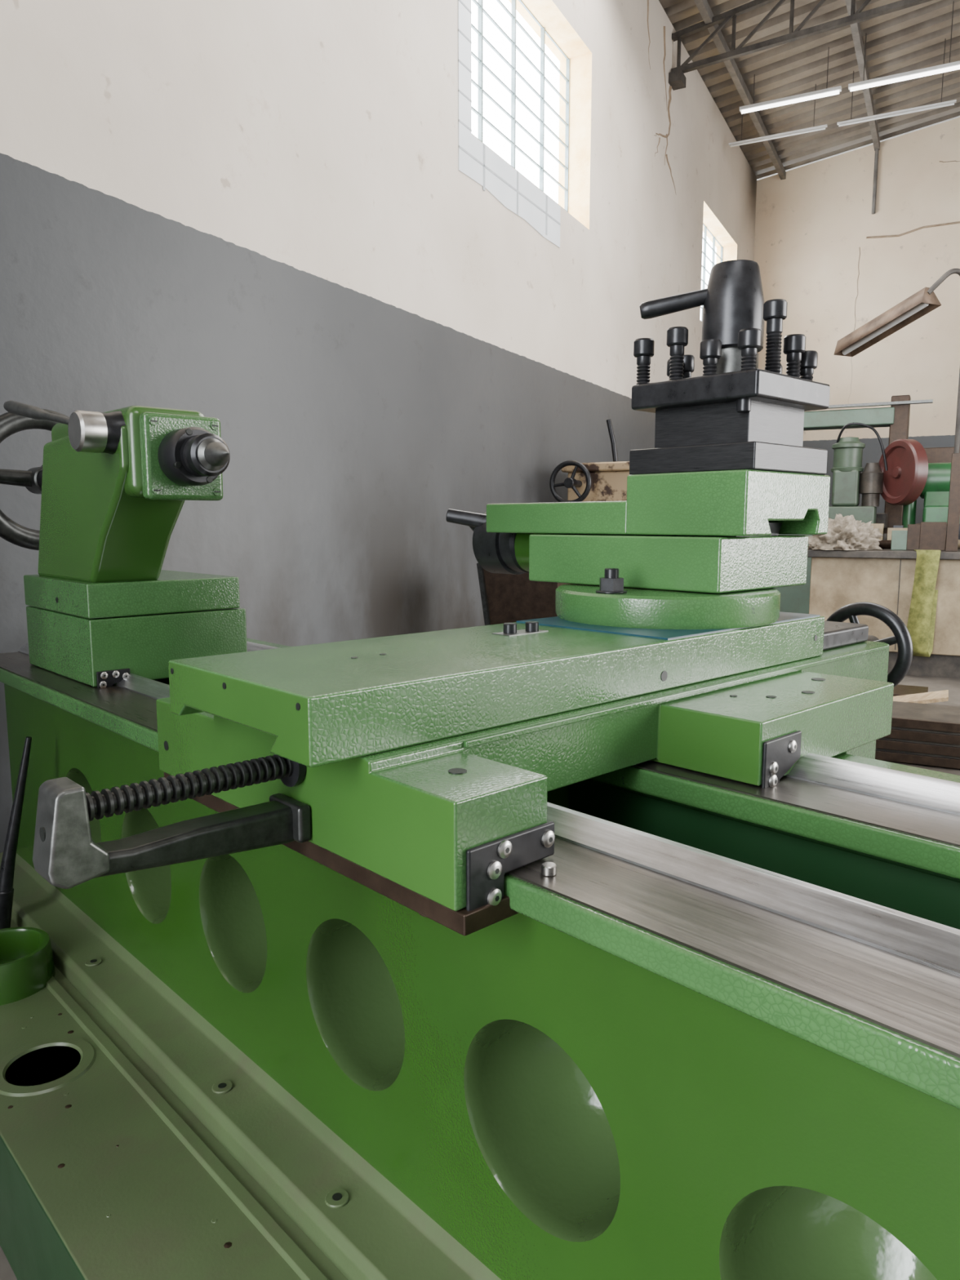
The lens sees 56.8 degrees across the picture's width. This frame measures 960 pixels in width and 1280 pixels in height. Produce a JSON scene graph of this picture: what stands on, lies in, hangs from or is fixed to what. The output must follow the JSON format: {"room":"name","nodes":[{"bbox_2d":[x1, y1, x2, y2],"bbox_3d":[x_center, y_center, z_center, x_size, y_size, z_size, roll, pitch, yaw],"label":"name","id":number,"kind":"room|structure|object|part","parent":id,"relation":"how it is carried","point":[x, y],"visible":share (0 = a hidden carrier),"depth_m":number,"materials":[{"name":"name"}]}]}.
{"room":"metal workshop","nodes":[
{"label":"metal workshop","id":0,"kind":"room"},
{"bbox_2d":[0,0,756,853],"bbox_3d":[-0.570,-2.743,5.323,0.300,6.620,20.680,4,9,27],"label":"wall","id":1,"kind":"structure","parent":0,"point":[260,218],"depth_m":4.71,"materials":[{"name":"paint"}]},
{"bbox_2d":[477,0,483,142],"bbox_3d":[0.003,-4.164,6.395,0.032,1.448,0.018,4,9,27],"label":"mullion","id":2,"kind":"object","parent":1,"relation":"attached to","point":[480,11],"visible":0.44,"depth_m":6.40,"materials":[{"name":"paint"}]},
{"bbox_2d":[457,0,560,248],"bbox_3d":[0.259,-4.001,6.425,0.008,1.780,1.720,4,9,27],"label":"sheet","id":3,"kind":"object","parent":1,"relation":"attached to","point":[476,161],"visible":1,"depth_m":6.13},
{"bbox_3d":[0.259,-3.304,6.518,0.008,0.014,1.720,4,9,27],"label":"sheet rail","id":4,"kind":"part","parent":3,"relation":"part of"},
{"bbox_2d":[511,0,515,168],"bbox_3d":[0.259,-4.230,6.883,0.032,1.448,0.018,4,9,27],"label":"mullion","id":5,"kind":"object","parent":1,"relation":"attached to","point":[513,2],"visible":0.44,"depth_m":6.87,"materials":[{"name":"paint"}]},
{"bbox_2d":[471,133,565,210],"bbox_3d":[0.259,-3.692,6.955,0.016,0.011,2.220,4,9,27],"label":"bar","id":6,"kind":"object","parent":1,"relation":"attached to","point":[472,134],"visible":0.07,"depth_m":6.98,"materials":[{"name":"paint"}]},
{"bbox_2d":[471,50,567,147],"bbox_3d":[0.259,-4.230,6.883,0.016,0.011,2.220,4,9,27],"label":"bar","id":7,"kind":"object","parent":1,"relation":"attached to","point":[473,54],"visible":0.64,"depth_m":6.93,"materials":[{"name":"paint"}]},
{"bbox_2d":[471,78,567,169],"bbox_3d":[0.259,-4.051,6.907,0.016,0.011,2.220,4,9,27],"label":"bar","id":8,"kind":"object","parent":1,"relation":"attached to","point":[473,82],"visible":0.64,"depth_m":6.98,"materials":[{"name":"paint"}]},
{"bbox_2d":[471,22,568,125],"bbox_3d":[0.259,-4.409,6.859,0.016,0.011,2.220,4,9,27],"label":"bar","id":9,"kind":"object","parent":1,"relation":"attached to","point":[473,27],"visible":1,"depth_m":6.93,"materials":[{"name":"paint"}]},
{"bbox_2d":[471,106,567,191],"bbox_3d":[0.259,-3.871,6.931,0.016,0.011,2.220,4,9,27],"label":"bar","id":10,"kind":"object","parent":1,"relation":"attached to","point":[473,109],"visible":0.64,"depth_m":7.02,"materials":[{"name":"paint"}]},
{"bbox_2d":[471,0,568,103],"bbox_3d":[0.259,-4.589,6.835,0.016,0.011,2.220,4,9,27],"label":"bar","id":11,"kind":"object","parent":1,"relation":"attached to","point":[475,2],"visible":1,"depth_m":6.93,"materials":[{"name":"paint"}]},
{"bbox_2d":[496,0,568,81],"bbox_3d":[0.259,-4.768,6.811,0.016,0.011,2.220,4,9,27],"label":"bar","id":12,"kind":"object","parent":1,"relation":"attached to","point":[500,2],"visible":1,"depth_m":7.10,"materials":[{"name":"paint"}]},
{"bbox_2d":[539,26,545,192],"bbox_3d":[0.515,-4.295,7.371,0.032,1.448,0.018,4,9,27],"label":"mullion","id":13,"kind":"object","parent":1,"relation":"attached to","point":[542,30],"visible":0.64,"depth_m":7.35,"materials":[{"name":"paint"}]},
{"bbox_2d":[518,0,568,59],"bbox_3d":[0.259,-4.945,6.787,0.016,0.006,2.220,4,9,27],"label":"bar","id":14,"kind":"object","parent":1,"relation":"attached to","point":[520,1],"visible":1,"depth_m":7.25,"materials":[{"name":"paint"}]},
{"bbox_2d":[564,58,569,212],"bbox_3d":[0.770,-4.361,7.855,0.032,1.448,0.009,4,9,27],"label":"mullion","id":15,"kind":"object","parent":1,"relation":"attached to","point":[567,64],"visible":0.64,"depth_m":7.84,"materials":[{"name":"paint"}]},
{"bbox_2d":[701,226,706,320],"bbox_3d":[3.099,-4.956,12.290,0.032,1.448,0.018,4,9,27],"label":"mullion","id":16,"kind":"object","parent":1,"relation":"attached to","point":[705,228],"visible":0.64,"depth_m":12.24,"materials":[{"name":"paint"}]},
{"bbox_2d":[702,250,713,264],"bbox_3d":[3.099,-5.315,12.241,0.016,0.011,2.040,4,9,27],"label":"bar","id":17,"kind":"object","parent":1,"relation":"attached to","point":[707,257],"visible":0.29,"depth_m":12.40,"materials":[{"name":"paint"}]},
{"bbox_2d":[702,237,722,260],"bbox_3d":[3.099,-5.494,12.217,0.016,0.011,2.040,4,9,27],"label":"bar","id":18,"kind":"object","parent":1,"relation":"attached to","point":[704,239],"visible":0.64,"depth_m":12.55,"materials":[{"name":"paint"}]},
{"bbox_2d":[702,223,722,247],"bbox_3d":[3.099,-5.671,12.193,0.016,0.006,2.040,4,9,27],"label":"bar","id":19,"kind":"object","parent":1,"relation":"attached to","point":[703,224],"visible":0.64,"depth_m":12.58,"materials":[{"name":"paint"}]},
{"bbox_2d":[711,236,715,267],"bbox_3d":[3.334,-5.016,12.738,0.032,1.448,0.018,4,9,27],"label":"mullion","id":20,"kind":"object","parent":1,"relation":"attached to","point":[713,238],"visible":0.36,"depth_m":12.66,"materials":[{"name":"paint"}]},
{"bbox_2d":[720,246,723,262],"bbox_3d":[3.568,-5.076,13.182,0.032,1.448,0.009,4,9,27],"label":"mullion","id":21,"kind":"object","parent":1,"relation":"attached to","point":[722,248],"visible":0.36,"depth_m":13.10,"materials":[{"name":"paint"}]},
{"bbox_2d":[668,0,932,90],"bbox_3d":[4.925,-6.550,8.137,6.404,1.417,0.200,4,9,27],"label":"roof truss","id":22,"kind":"object","parent":1,"relation":"attached to","point":[677,78],"visible":1,"depth_m":9.23,"materials":[{"name":"metal"}]},
{"bbox_3d":[2.155,-6.361,9.616,0.028,0.359,0.028,-7,10,-43],"label":"post","id":23,"kind":"part","parent":22,"relation":"part of","materials":[{"name":"metal"}]},
{"bbox_3d":[2.671,-6.381,9.342,0.028,0.407,0.028,-7,10,-43],"label":"post","id":24,"kind":"part","parent":22,"relation":"part of","materials":[{"name":"metal"}]},
{"bbox_3d":[3.187,-6.402,9.069,0.028,0.456,0.028,-7,10,-43],"label":"post","id":25,"kind":"part","parent":22,"relation":"part of","materials":[{"name":"metal"}]},
{"bbox_3d":[3.704,-6.423,8.795,0.028,0.505,0.028,-7,10,-43],"label":"post","id":26,"kind":"part","parent":22,"relation":"part of","materials":[{"name":"metal"}]},
{"bbox_2d":[647,0,959,396],"bbox_3d":[4.167,-5.002,11.078,6.496,3.446,1.441,-7,10,-43],"label":"crack","id":27,"kind":"object","parent":1,"relation":"attached to","point":[664,50],"depth_m":9.64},
{"bbox_3d":[2.767,-6.005,4.078,2.237,1.417,6.087,-7,10,-43],"label":"roof truss","id":28,"kind":"object","parent":1,"relation":"attached to","visible":0},
{"bbox_2d":[693,0,786,179],"bbox_3d":[-0.082,-5.952,4.635,0.072,0.100,20.680,4,9,27],"label":"beam","id":29,"kind":"structure","parent":28,"relation":"attached to","point":[703,6],"depth_m":10.76,"materials":[{"name":"grey metal"}]},
{"bbox_2d":[845,0,879,151],"bbox_3d":[1.089,-6.054,4.007,0.072,0.100,20.680,4,9,27],"label":"beam","id":30,"kind":"structure","parent":28,"relation":"attached to","point":[855,28],"depth_m":10.82,"materials":[{"name":"grey metal"}]},
{"bbox_2d":[871,148,879,214],"bbox_3d":[5.845,-6.788,13.126,0.052,0.920,0.052,-3,8,-21],"label":"rod","id":31,"kind":"object","parent":30,"relation":"hanging from","point":[877,150],"visible":1,"depth_m":13.11,"materials":[{"name":"grey paint"}]},
{"bbox_2d":[0,673,959,1279],"bbox_3d":[5.843,1.264,0.809,16.300,0.120,24.120,4,9,27],"label":"floor","id":32,"kind":"structure","parent":0,"point":[934,683],"depth_m":6.69,"materials":[{"name":"concrete"}]},
{"bbox_2d":[0,259,959,1279],"bbox_3d":[0.599,0.234,1.264,1.974,1.800,4.960,-7,10,-43],"label":"lathe","id":33,"kind":"object","parent":32,"relation":"on","point":[609,936],"visible":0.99,"depth_m":1.31,"materials":[{"name":"green paint"}]},
{"bbox_2d":[0,736,31,929],"bbox_3d":[-1.179,0.499,2.223,0.136,0.521,0.048,0,8,-2],"label":"bar","id":34,"kind":"object","parent":33,"relation":"on","point":[8,860],"visible":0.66,"depth_m":2.22,"materials":[{"name":"black metal"}]},
{"bbox_3d":[-1.213,0.691,2.248,0.068,0.135,0.048,0,8,-2],"label":"bar handle","id":35,"kind":"part","parent":34,"relation":"part of","materials":[{"name":"black metal"}]},
{"bbox_2d":[0,927,55,1005],"bbox_3d":[-1.092,0.742,2.027,0.216,0.086,0.216,-7,10,-43],"label":"round container","id":36,"kind":"object","parent":33,"relation":"on","point":[27,964],"visible":1,"depth_m":2.01,"materials":[{"name":"green metal"}]},
{"bbox_3d":[-1.010,-0.524,2.062,0.359,0.088,0.030,6,10,37],"label":"quill clamp lever","id":37,"kind":"part","parent":33,"relation":"part of","materials":[{"name":"grey metal"}]},
{"bbox_3d":[-0.853,-0.453,1.933,0.058,0.088,0.088,-7,10,-43],"label":"quill clamp knob","id":38,"kind":"part","parent":33,"relation":"part of","materials":[{"name":"metal"}]},
{"bbox_3d":[-0.892,0.093,2.162,0.080,0.040,0.007,-7,10,-43],"label":"tailstock wiper plate","id":39,"kind":"part","parent":33,"relation":"part of","materials":[{"name":"black metal"}]},
{"bbox_3d":[-0.353,0.251,1.097,0.288,0.051,0.052,-7,10,-43],"label":"screw bracket arm","id":40,"kind":"part","parent":33,"relation":"part of","materials":[{"name":"metal"}]},
{"bbox_3d":[0.256,0.309,0.935,0.223,0.058,4.940,-7,10,-43],"label":"bed rail","id":41,"kind":"part","parent":33,"relation":"part of","materials":[{"name":"green metal"}]},
{"bbox_3d":[0.037,0.261,1.016,0.140,0.080,0.006,-7,10,-43],"label":"wiper plate","id":42,"kind":"part","parent":33,"relation":"part of","materials":[{"name":"black metal"}]},
{"bbox_3d":[0.072,-0.014,1.586,0.100,0.002,0.044,-7,10,-43],"label":"slide name plate","id":43,"kind":"part","parent":33,"relation":"part of","materials":[{"name":"grey metal"}]},
{"bbox_3d":[0.645,0.261,1.297,0.348,0.058,4.940,-7,10,-43],"label":"bed rail","id":44,"kind":"part","parent":33,"relation":"part of","materials":[{"name":"green metal"}]},
{"bbox_2d":[595,589,626,593],"bbox_3d":[0.251,-0.093,1.698,0.060,0.004,0.060,-7,10,-43],"label":"washer","id":45,"kind":"object","parent":33,"relation":"in","point":[599,591],"depth_m":1.68,"materials":[{"name":"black metal"}]},
{"bbox_3d":[0.400,-0.678,1.787,0.156,0.056,0.034,1,8,11],"label":"tool post clamp handle","id":46,"kind":"part","parent":33,"relation":"part of","materials":[{"name":"black metal"}]},
{"bbox_3d":[0.505,-0.362,1.808,0.284,0.050,0.284,-7,10,-43],"label":"tool post plate","id":47,"kind":"part","parent":33,"relation":"part of","materials":[{"name":"black metal"}]},
{"bbox_3d":[0.505,-0.490,1.791,0.284,0.050,0.284,-7,10,-43],"label":"tool post plate","id":48,"kind":"part","parent":33,"relation":"part of","materials":[{"name":"black metal"}]},
{"bbox_3d":[0.466,0.189,1.370,0.112,0.084,0.006,-7,10,-43],"label":"wiper plate","id":49,"kind":"part","parent":33,"relation":"part of","materials":[{"name":"black metal"}]},
{"bbox_2d":[476,563,567,625],"bbox_3d":[0.311,0.037,5.359,0.508,1.100,0.460,4,9,27],"label":"base cabinet","id":50,"kind":"object","parent":32,"relation":"on","point":[505,597],"visible":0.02,"depth_m":5.14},
{"bbox_2d":[549,418,630,502],"bbox_3d":[1.155,-0.708,7.204,0.872,2.084,1.060,4,9,27],"label":"machine","id":51,"kind":"object","parent":32,"relation":"on","point":[595,481],"visible":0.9,"depth_m":6.86,"materials":[{"name":"beige paint"}]},
{"bbox_3d":[1.032,-1.547,6.928,0.102,0.347,0.041,1,8,9],"label":"gear lever","id":52,"kind":"part","parent":51,"relation":"part of","materials":[{"name":"black metal"}]},
{"bbox_2d":[773,395,959,613],"bbox_3d":[4.115,-1.322,9.764,2.920,2.620,0.800,4,9,27],"label":"machine","id":53,"kind":"object","parent":32,"relation":"on","point":[793,599],"visible":0.24,"depth_m":9.57,"materials":[{"name":"green paint"}]},
{"bbox_3d":[3.777,-2.552,9.731,2.120,0.028,0.080,4,9,27],"label":"rail","id":54,"kind":"part","parent":53,"relation":"part of","materials":[{"name":"grey metal"}]},
{"bbox_3d":[4.516,-1.312,9.691,0.180,2.620,0.240,4,9,27],"label":"post","id":55,"kind":"part","parent":53,"relation":"part of","materials":[{"name":"brown metal"}]},
{"bbox_3d":[4.985,-1.892,9.276,1.000,0.240,0.160,4,9,27],"label":"cross rail","id":56,"kind":"part","parent":53,"relation":"part of","materials":[{"name":"brown metal"}]},
{"bbox_2d":[807,548,959,678],"bbox_3d":[4.334,-0.292,7.990,2.540,1.052,1.880,4,9,27],"label":"workbench","id":57,"kind":"object","parent":32,"relation":"on","point":[885,577],"visible":0.45,"depth_m":7.47,"materials":[{"name":"beige paint"}]},
{"bbox_2d":[808,513,883,550],"bbox_3d":[3.156,-0.937,7.672,0.646,0.306,0.639,-7,10,-43],"label":"pile","id":58,"kind":"object","parent":57,"relation":"on","point":[844,533],"visible":0.91,"depth_m":7.51,"materials":[{"name":"fabric"}]},
{"bbox_2d":[828,422,888,523],"bbox_3d":[3.728,-1.528,8.757,0.532,1.189,0.320,4,9,27],"label":"motor","id":59,"kind":"object","parent":57,"relation":"on","point":[848,482],"visible":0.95,"depth_m":8.65,"materials":[{"name":"green paint"}]},
{"bbox_3d":[3.635,-1.833,8.765,0.304,0.340,0.304,-7,10,-43],"label":"motor","id":60,"kind":"part","parent":59,"relation":"part of","materials":[{"name":"green paint"}]},
{"bbox_3d":[3.688,-1.133,8.831,0.440,0.386,0.320,4,9,27],"label":"motor","id":61,"kind":"part","parent":59,"relation":"part of","materials":[{"name":"green paint"}]},
{"bbox_2d":[871,521,959,550],"bbox_3d":[3.941,-0.927,7.873,1.712,0.238,0.894,4,9,27],"label":"pile","id":62,"kind":"object","parent":57,"relation":"on","point":[926,535],"visible":0.47,"depth_m":7.55,"materials":[{"name":"brown metal"}]},
{"bbox_2d":[879,439,959,528],"bbox_3d":[4.262,-1.399,8.441,0.920,1.018,0.572,4,8,24],"label":"grinder","id":63,"kind":"object","parent":57,"relation":"on","point":[909,475],"visible":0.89,"depth_m":8.37,"materials":[{"name":"green paint"}]},
{"bbox_3d":[4.460,-1.517,8.442,0.480,0.336,0.336,4,9,27],"label":"grinder motor","id":64,"kind":"part","parent":63,"relation":"part of","materials":[{"name":"green paint"}]},
{"bbox_2d":[906,549,940,657],"bbox_3d":[3.632,-0.299,7.288,0.219,0.876,0.102,5,9,33],"label":"rag","id":65,"kind":"object","parent":57,"relation":"hanging from","point":[922,611],"visible":0.86,"depth_m":7.25,"materials":[{"name":"yellow fabric"}]},
{"bbox_2d":[875,701,959,769],"bbox_3d":[2.436,0.519,4.967,0.520,0.248,0.500,4,9,27],"label":"wooden planks","id":66,"kind":"object","parent":32,"relation":"on","point":[921,734],"visible":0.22,"depth_m":4.75,"materials":[{"name":"brown wood"}]},
{"bbox_2d":[893,684,948,703],"bbox_3d":[2.805,0.412,5.930,1.040,0.204,1.160,4,9,27],"label":"wood offcuts","id":67,"kind":"object","parent":66,"relation":"on","point":[902,693],"visible":0.21,"depth_m":5.82,"materials":[{"name":"brown wood"}]},
{"bbox_2d":[658,0,959,180],"bbox_3d":[5.116,-6.116,2.103,13.280,1.044,21.067,4,9,27],"label":"ceiling","id":68,"kind":"structure","parent":0,"point":[911,38],"depth_m":11.00,"materials":[{"name":"grey metal"}]},
{"bbox_2d":[728,84,826,146],"bbox_3d":[3.841,-6.768,11.452,1.220,0.558,0.040,4,9,27],"label":"lamp","id":69,"kind":"object","parent":68,"relation":"hanging from","point":[741,142],"visible":0.92,"depth_m":11.46,"materials":[{"name":"white metal"}]},
{"bbox_2d":[739,46,841,114],"bbox_3d":[3.711,-6.699,10.619,1.160,0.540,0.072,4,9,27],"label":"lamp","id":70,"kind":"object","parent":68,"relation":"hanging from","point":[836,90],"visible":1,"depth_m":10.62,"materials":[{"name":"white metal"}]},
{"bbox_2d":[836,38,956,126],"bbox_3d":[5.074,-6.782,10.802,1.320,0.760,0.040,4,9,27],"label":"lamp","id":71,"kind":"object","parent":68,"relation":"hanging from","point":[949,103],"visible":0.96,"depth_m":10.82,"materials":[{"name":"white metal"}]},
{"bbox_2d":[848,0,959,91],"bbox_3d":[4.829,-6.711,10.031,1.200,0.719,0.072,4,9,27],"label":"lamp","id":72,"kind":"object","parent":68,"relation":"hanging from","point":[952,66],"visible":1,"depth_m":10.05,"materials":[{"name":"white metal"}]},
{"bbox_2d":[753,117,959,524],"bbox_3d":[9.937,-4.009,11.532,13.100,7.476,0.240,4,9,27],"label":"wall","id":73,"kind":"structure","parent":0,"point":[812,224],"depth_m":13.33,"materials":[{"name":"paint"}]},
{"bbox_2d":[833,268,959,356],"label":"gooseneck lamp","id":74,"kind":"object","parent":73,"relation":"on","point":[910,309],"depth_m":7.24,"materials":[{"name":"metal"}]},
{"bbox_3d":[3.336,-2.616,7.338,0.224,0.387,0.895,-4,8,-25],"label":"lamp shade","id":75,"kind":"part","parent":74,"relation":"part of","materials":[{"name":"brown metal"}]},
{"bbox_2d":[866,221,959,238],"bbox_3d":[6.656,-5.967,12.843,1.961,0.100,0.028,4,9,27],"label":"conduit","id":76,"kind":"object","parent":73,"relation":"attached to","point":[957,222],"visible":1,"depth_m":12.98,"materials":[{"name":"grey metal"}]},
{"bbox_2d":[945,369,959,551],"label":"gooseneck lamp","id":77,"kind":"object","parent":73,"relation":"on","point":[953,510],"depth_m":7.19,"materials":[{"name":"metal"}]},
{"bbox_3d":[3.874,-1.120,7.245,0.088,0.788,0.100,4,9,27],"label":"stand post","id":78,"kind":"part","parent":77,"relation":"part of","materials":[{"name":"brown metal"}]}
]}

